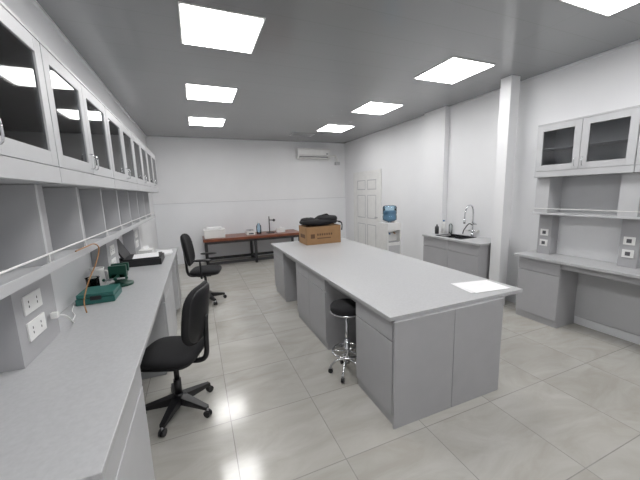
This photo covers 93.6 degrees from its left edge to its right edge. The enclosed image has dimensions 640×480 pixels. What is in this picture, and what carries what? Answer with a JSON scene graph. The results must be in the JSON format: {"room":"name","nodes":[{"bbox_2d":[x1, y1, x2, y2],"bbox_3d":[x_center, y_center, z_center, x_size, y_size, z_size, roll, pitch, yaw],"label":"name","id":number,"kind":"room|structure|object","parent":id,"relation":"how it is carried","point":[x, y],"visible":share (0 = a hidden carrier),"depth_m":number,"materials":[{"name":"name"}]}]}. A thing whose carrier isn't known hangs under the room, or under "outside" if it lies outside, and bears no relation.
{"room":"laboratory","nodes":[
{"label":"laboratory","id":0,"kind":"room"},
{"bbox_2d":[1,0,158,313],"bbox_3d":[-2.081,-0.197,2.522,0.100,3.020,10.050,-5,10,-22],"label":"wall","id":1,"kind":"structure","parent":0,"point":[68,281],"depth_m":2.44,"materials":[{"name":"paint"}]},
{"bbox_2d":[0,0,61,183],"bbox_3d":[-1.207,-0.517,0.879,0.347,0.659,1.085,-5,10,-22],"label":"upper cabinet","id":2,"kind":"object","parent":1,"relation":"attached to","point":[28,154],"visible":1,"depth_m":1.21,"materials":[{"name":"grey laminate"}]},
{"bbox_2d":[0,39,114,188],"bbox_3d":[-1.620,-0.662,1.872,0.347,0.659,1.085,-5,10,-22],"label":"upper cabinet","id":3,"kind":"object","parent":1,"relation":"attached to","point":[78,117],"visible":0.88,"depth_m":1.76,"materials":[{"name":"grey laminate"}]},
{"bbox_2d":[31,0,146,136],"bbox_3d":[-2.068,-1.680,2.310,0.020,0.025,9.850,-5,10,-22],"label":"trim","id":4,"kind":"structure","parent":1,"relation":"attached to","point":[38,6],"depth_m":2.78,"materials":[{"name":"white paint"}]},
{"bbox_2d":[101,105,137,190],"bbox_3d":[-2.032,-0.807,2.865,0.347,0.659,1.085,-5,10,-22],"label":"upper cabinet","id":5,"kind":"object","parent":1,"relation":"attached to","point":[119,135],"visible":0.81,"depth_m":2.82,"materials":[{"name":"grey laminate"}]},
{"bbox_2d":[128,132,150,191],"bbox_3d":[-2.445,-0.952,3.858,0.347,0.659,1.085,-5,10,-22],"label":"upper cabinet","id":6,"kind":"object","parent":1,"relation":"attached to","point":[139,149],"visible":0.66,"depth_m":3.85,"materials":[{"name":"grey laminate"}]},
{"bbox_2d":[143,147,158,192],"bbox_3d":[-2.856,-1.098,4.851,0.345,0.659,1.085,-5,10,-22],"label":"upper cabinet","id":7,"kind":"object","parent":1,"relation":"attached to","point":[151,162],"visible":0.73,"depth_m":4.85,"materials":[{"name":"grey laminate"}]},
{"bbox_2d":[146,137,344,239],"bbox_3d":[-1.596,-1.084,8.029,5.040,3.020,0.100,-5,10,-22],"label":"wall","id":8,"kind":"structure","parent":0,"point":[188,170],"depth_m":7.70,"materials":[{"name":"paint"}]},
{"bbox_2d":[178,253,273,263],"bbox_3d":[-1.526,0.372,8.193,5.020,0.090,0.013,-5,10,-22],"label":"baseboard","id":9,"kind":"structure","parent":8,"relation":"attached to","point":[180,261],"depth_m":7.78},
{"bbox_2d":[147,136,343,143],"bbox_3d":[-1.617,-2.554,7.740,5.040,0.025,0.020,-5,10,-22],"label":"trim","id":10,"kind":"structure","parent":8,"relation":"attached to","point":[147,136],"depth_m":7.55,"materials":[{"name":"white paint"}]},
{"bbox_2d":[153,197,342,204],"bbox_3d":[-1.572,-1.050,7.978,5.036,0.008,0.020,-5,10,-22],"label":"trim","id":11,"kind":"structure","parent":8,"relation":"attached to","point":[336,197],"depth_m":7.82,"materials":[{"name":"grey laminate"}]},
{"bbox_2d":[154,197,345,260],"bbox_3d":[-1.552,-0.316,8.097,5.036,1.480,0.015,-5,10,-22],"label":"wall panel","id":12,"kind":"object","parent":8,"relation":"attached to","point":[172,221],"visible":0.6,"depth_m":7.81,"materials":[{"name":"white paint"}]},
{"bbox_2d":[295,148,329,158],"bbox_3d":[-0.191,-2.365,8.248,0.940,0.280,0.222,-5,10,-22],"label":"air conditioner","id":13,"kind":"object","parent":8,"relation":"attached to","point":[301,153],"visible":1,"depth_m":8.14,"materials":[{"name":"white plastic"}]},
{"bbox_2d":[330,155,339,164],"bbox_3d":[0.389,-2.278,8.548,0.339,0.280,0.100,-5,10,-22],"label":"pipe","id":14,"kind":"object","parent":8,"relation":"attached to","point":[336,163],"depth_m":8.55,"materials":[{"name":"white plastic"}]},
{"bbox_2d":[289,133,314,136],"bbox_3d":[-0.431,-2.501,7.158,0.550,0.015,0.300,-5,10,-22],"label":"ceiling vent","id":15,"kind":"object","parent":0,"point":[293,134],"depth_m":7.11,"materials":[{"name":"grey metal"}]},
{"bbox_2d":[36,0,639,142],"bbox_3d":[0.250,-1.958,3.232,5.240,0.100,10.050,-5,10,-22],"label":"ceiling","id":16,"kind":"structure","parent":0,"point":[311,64],"depth_m":3.04,"materials":[{"name":"paint"}]},
{"bbox_2d":[188,117,225,126],"bbox_3d":[-2.127,-2.213,5.644,0.630,0.011,0.630,-5,10,-22],"label":"ceiling light panel","id":17,"kind":"object","parent":16,"relation":"attached to","point":[201,121],"depth_m":5.59,"materials":[{"name":"white plastic"}]},
{"bbox_2d":[185,83,237,102],"bbox_3d":[-1.481,-1.986,4.088,0.630,0.011,0.630,-5,10,-22],"label":"ceiling light panel","id":18,"kind":"object","parent":16,"relation":"attached to","point":[193,91],"depth_m":4.03,"materials":[{"name":"white plastic"}]},
{"bbox_2d":[178,1,265,53],"bbox_3d":[-0.838,-1.759,2.541,0.630,0.011,0.630,-5,10,-22],"label":"ceiling light panel","id":19,"kind":"object","parent":16,"relation":"attached to","point":[203,26],"depth_m":2.47,"materials":[{"name":"white plastic"}]},
{"bbox_2d":[316,124,354,131],"bbox_3d":[0.331,-2.430,6.557,0.630,0.011,0.630,-5,10,-22],"label":"ceiling light panel","id":20,"kind":"object","parent":16,"relation":"attached to","point":[331,128],"depth_m":6.51,"materials":[{"name":"white plastic"}]},
{"bbox_2d":[351,101,402,114],"bbox_3d":[0.950,-2.212,5.065,0.630,0.011,0.630,-5,10,-22],"label":"ceiling light panel","id":21,"kind":"object","parent":16,"relation":"attached to","point":[380,108],"depth_m":5.01,"materials":[{"name":"white plastic"}]},
{"bbox_2d":[414,56,495,83],"bbox_3d":[1.574,-1.992,3.564,0.630,0.011,0.630,-5,10,-22],"label":"ceiling light panel","id":22,"kind":"object","parent":16,"relation":"attached to","point":[455,69],"depth_m":3.51,"materials":[{"name":"white plastic"}]},
{"bbox_2d":[559,0,639,15],"bbox_3d":[2.194,-1.774,2.072,0.630,0.011,0.630,-5,10,-22],"label":"ceiling light panel","id":23,"kind":"object","parent":16,"relation":"attached to","point":[603,7],"depth_m":2.31,"materials":[{"name":"white plastic"}]},
{"bbox_2d":[142,254,639,479],"bbox_3d":[0.340,1.123,3.720,5.240,0.100,10.050,-5,10,-22],"label":"floor","id":24,"kind":"structure","parent":0,"point":[565,405],"depth_m":2.24,"materials":[{"name":"tile"}]},
{"bbox_2d":[0,247,180,479],"bbox_3d":[-1.657,0.846,2.670,0.607,0.890,4.080,-5,10,-22],"label":"bench","id":25,"kind":"object","parent":24,"relation":"on","point":[77,411],"visible":0.8,"depth_m":1.27,"materials":[{"name":"grey laminate"}]},
{"bbox_2d":[50,303,75,322],"bbox_3d":[-1.693,0.411,2.080,0.070,0.154,1.026,-7,11,-31],"label":"power cable","id":26,"kind":"object","parent":25,"relation":"on","point":[53,315],"visible":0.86,"depth_m":1.66,"materials":[{"name":"white plastic"}]},
{"bbox_2d":[0,184,154,372],"bbox_3d":[-2.035,-0.053,2.889,0.228,0.837,5.350,-5,10,-22],"label":"shelf","id":27,"kind":"object","parent":25,"relation":"on","point":[42,230],"visible":0.98,"depth_m":1.55,"materials":[{"name":"grey laminate"}]},
{"bbox_2d":[75,243,99,312],"bbox_3d":[-1.541,0.265,1.975,0.101,0.460,0.416,-5,10,-22],"label":"tubing","id":28,"kind":"object","parent":25,"relation":"on","point":[92,243],"visible":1,"depth_m":2.06,"materials":[{"name":"orange rubber"}]},
{"bbox_2d":[85,276,99,286],"bbox_3d":[-1.850,0.368,2.454,0.100,0.130,0.100,-5,10,-22],"label":"glass beaker","id":29,"kind":"object","parent":25,"relation":"on","point":[93,282],"visible":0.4,"depth_m":2.42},
{"bbox_2d":[75,283,121,305],"bbox_3d":[-1.688,0.415,2.305,0.240,0.075,0.248,-5,10,-22],"label":"instrument case","id":30,"kind":"object","parent":25,"relation":"on","point":[104,293],"visible":0.94,"depth_m":2.23,"materials":[{"name":"plastic"}]},
{"bbox_2d":[89,266,108,285],"bbox_3d":[-1.924,0.324,2.618,0.111,0.170,0.123,3,10,29],"label":"jug","id":31,"kind":"object","parent":25,"relation":"on","point":[98,271],"visible":0.56,"depth_m":2.59,"materials":[{"name":"plastic"}]},
{"bbox_2d":[102,262,133,286],"bbox_3d":[-1.748,0.309,2.618,0.190,0.190,0.302,-5,10,-22],"label":"bench vise","id":32,"kind":"object","parent":25,"relation":"on","point":[118,272],"visible":0.98,"depth_m":2.58,"materials":[{"name":"green paint"}]},
{"bbox_2d":[117,239,164,266],"bbox_3d":[-2.107,0.128,3.503,0.474,0.290,0.380,-5,10,-22],"label":"printer","id":33,"kind":"object","parent":25,"relation":"on","point":[153,258],"visible":0.81,"depth_m":3.40,"materials":[{"name":"black plastic"}]},
{"bbox_2d":[138,246,154,253],"bbox_3d":[-2.308,0.137,4.000,0.160,0.130,0.200,-5,10,-22],"label":"paper stack","id":34,"kind":"object","parent":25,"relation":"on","point":[146,249],"visible":0.53,"depth_m":3.94,"materials":[{"name":"white paper"}]},
{"bbox_2d":[157,249,172,255],"bbox_3d":[-2.098,0.171,4.064,0.216,0.030,0.289,-5,10,-22],"label":"paper stack","id":35,"kind":"object","parent":25,"relation":"on","point":[166,252],"visible":0.68,"depth_m":4.05,"materials":[{"name":"white paper"}]},
{"bbox_2d":[140,280,213,436],"bbox_3d":[-1.111,0.827,2.288,0.581,1.016,0.558,-5,10,-22],"label":"office chair","id":36,"kind":"object","parent":24,"relation":"on","point":[169,353],"visible":0.95,"depth_m":2.20,"materials":[{"name":"black fabric"}]},
{"bbox_2d":[180,233,226,304],"bbox_3d":[-1.801,0.431,4.684,0.599,1.088,0.641,-5,10,-22],"label":"office chair","id":37,"kind":"object","parent":24,"relation":"on","point":[202,271],"visible":0.93,"depth_m":4.58,"materials":[{"name":"black fabric"}]},
{"bbox_2d":[202,229,298,264],"bbox_3d":[-1.681,0.177,7.632,2.370,0.660,0.760,-5,10,-22],"label":"wooden table","id":38,"kind":"object","parent":24,"relation":"on","point":[291,233],"visible":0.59,"depth_m":7.36,"materials":[{"name":"brown wood"}]},
{"bbox_2d":[203,226,225,238],"bbox_3d":[-2.522,-0.187,7.175,0.490,0.249,0.430,-5,10,-22],"label":"plastic basin","id":39,"kind":"object","parent":38,"relation":"on","point":[212,232],"visible":1,"depth_m":7.01,"materials":[{"name":"plastic"}]},
{"bbox_2d":[245,229,254,234],"bbox_3d":[-1.746,-0.201,7.531,0.200,0.119,0.274,-5,10,-22],"label":"laboratory balance","id":40,"kind":"object","parent":38,"relation":"on","point":[248,231],"visible":0.99,"depth_m":7.43,"materials":[{"name":"white plastic"}]},
{"bbox_2d":[266,216,274,232],"bbox_3d":[-1.256,-0.390,7.674,0.205,0.419,0.215,-5,10,-22],"label":"stand","id":41,"kind":"object","parent":38,"relation":"on","point":[268,216],"visible":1,"depth_m":7.69,"materials":[{"name":"metal"}]},
{"bbox_2d":[276,226,284,232],"bbox_3d":[-1.023,-0.291,7.809,0.200,0.169,0.150,-5,10,-22],"label":"tissue box","id":42,"kind":"object","parent":38,"relation":"on","point":[280,229],"visible":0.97,"depth_m":7.76,"materials":[{"name":"white plastic"}]},
{"bbox_2d":[328,298,356,382],"bbox_3d":[0.245,0.890,2.733,0.341,0.674,0.337,-5,10,-22],"label":"stool","id":43,"kind":"object","parent":24,"relation":"on","point":[345,308],"visible":0.77,"depth_m":2.68,"materials":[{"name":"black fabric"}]},
{"bbox_2d":[378,205,400,253],"bbox_3d":[1.383,-0.006,5.981,0.325,1.360,0.328,-5,10,-22],"label":"water dispenser","id":44,"kind":"object","parent":24,"relation":"on","point":[389,232],"visible":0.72,"depth_m":5.86,"materials":[{"name":"white plastic"}]},
{"bbox_2d":[271,238,522,428],"bbox_3d":[0.433,0.636,3.833,1.300,0.820,3.423,-5,10,-22],"label":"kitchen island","id":45,"kind":"object","parent":24,"relation":"on","point":[427,345],"visible":0.98,"depth_m":2.35,"materials":[{"name":"grey laminate"}]},
{"bbox_2d":[299,223,340,244],"bbox_3d":[-0.006,-0.107,5.051,0.601,0.290,0.381,-5,10,-22],"label":"cardboard box","id":46,"kind":"object","parent":45,"relation":"on","point":[330,233],"visible":0.95,"depth_m":4.89,"materials":[{"name":"brown cardboard"}]},
{"bbox_2d":[299,213,342,229],"bbox_3d":[-0.012,-0.302,5.006,0.671,0.275,0.407,-5,10,-22],"label":"bag","id":47,"kind":"object","parent":46,"relation":"on","point":[324,219],"visible":1,"depth_m":4.88,"materials":[{"name":"fabric"}]},
{"bbox_2d":[451,280,509,292],"bbox_3d":[1.366,0.393,2.557,0.381,0.004,0.278,-4,9,-12],"label":"paper sheet","id":48,"kind":"object","parent":45,"relation":"on","point":[482,285],"visible":1,"depth_m":2.55,"materials":[{"name":"white paper"}]},
{"bbox_2d":[422,232,490,278],"bbox_3d":[2.251,0.388,4.849,0.537,0.886,1.163,-5,10,-22],"label":"sink cabinet","id":49,"kind":"object","parent":24,"relation":"on","point":[468,254],"depth_m":4.57,"materials":[{"name":"grey laminate"}]},
{"bbox_2d":[435,224,438,233],"bbox_3d":[2.034,-0.190,5.231,0.068,0.159,0.068,-5,10,-22],"label":"soap bottle","id":50,"kind":"object","parent":49,"relation":"on","point":[436,226],"visible":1,"depth_m":5.21,"materials":[{"name":"plastic"}]},
{"bbox_2d":[441,220,445,232],"bbox_3d":[2.166,-0.235,5.269,0.072,0.229,0.072,-5,10,-22],"label":"soap bottle","id":51,"kind":"object","parent":49,"relation":"on","point":[443,226],"visible":1,"depth_m":5.25,"materials":[{"name":"white plastic"}]},
{"bbox_2d":[462,204,478,236],"bbox_3d":[2.347,-0.308,4.785,0.222,0.513,0.277,-5,10,-22],"label":"gooseneck faucet","id":52,"kind":"object","parent":49,"relation":"on","point":[464,219],"visible":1,"depth_m":4.76,"materials":[{"name":"silver metal"}]},
{"bbox_2d":[513,250,639,335],"bbox_3d":[3.030,0.675,3.138,0.417,0.810,1.860,-5,10,-22],"label":"desk","id":53,"kind":"object","parent":24,"relation":"on","point":[556,287],"visible":0.99,"depth_m":3.46,"materials":[{"name":"grey laminate"}]},
{"bbox_2d":[532,172,639,268],"bbox_3d":[3.087,-0.193,3.013,0.258,0.937,1.720,-5,10,-22],"label":"shelf","id":54,"kind":"object","parent":53,"relation":"on","point":[613,195],"visible":0.99,"depth_m":3.34,"materials":[{"name":"grey laminate"}]},
{"bbox_2d":[345,43,639,296],"bbox_3d":[2.671,-0.639,4.431,0.100,3.020,10.050,-5,10,-22],"label":"wall","id":55,"kind":"structure","parent":0,"point":[610,81],"depth_m":4.34,"materials":[{"name":"paint"}]},
{"bbox_2d":[353,169,381,247],"bbox_3d":[1.183,-0.696,7.842,0.102,2.152,1.340,-5,10,-22],"label":"door","id":56,"kind":"structure","parent":55,"relation":"in","point":[368,186],"depth_m":7.76,"materials":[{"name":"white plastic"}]},
{"bbox_2d":[421,106,449,260],"bbox_3d":[2.102,-0.798,5.542,0.100,3.020,0.520,-5,10,-22],"label":"pilaster","id":57,"kind":"object","parent":55,"relation":"attached to","point":[436,122],"visible":0.64,"depth_m":5.40,"materials":[{"name":"paint"}]},
{"bbox_2d":[344,39,639,143],"bbox_3d":[2.572,-2.112,4.174,0.020,0.025,9.850,-5,10,-22],"label":"trim","id":58,"kind":"structure","parent":55,"relation":"attached to","point":[636,41],"depth_m":3.69,"materials":[{"name":"white paint"}]},
{"bbox_2d":[505,295,639,344],"bbox_3d":[3.394,1.070,2.877,0.012,0.090,5.800,-5,10,-22],"label":"baseboard","id":59,"kind":"structure","parent":55,"relation":"attached to","point":[627,336],"depth_m":3.36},
{"bbox_2d":[534,105,639,177],"bbox_3d":[2.879,-1.000,3.224,0.347,0.604,0.904,-5,10,-22],"label":"upper cabinet","id":60,"kind":"object","parent":55,"relation":"attached to","point":[604,143],"visible":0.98,"depth_m":3.19,"materials":[{"name":"grey laminate"}]},
{"bbox_2d":[634,135,639,171],"bbox_3d":[3.224,-0.879,2.394,0.347,0.604,0.910,-5,10,-22],"label":"upper cabinet","id":61,"kind":"object","parent":55,"relation":"attached to","point":[637,166],"visible":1,"depth_m":2.77,"materials":[{"name":"grey laminate"}]},
{"bbox_2d":[489,75,520,304],"bbox_3d":[2.469,-0.574,4.061,0.160,3.020,0.150,-5,10,-22],"label":"wall column","id":62,"kind":"structure","parent":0,"point":[510,85],"depth_m":3.97,"materials":[{"name":"paint"}]}
]}

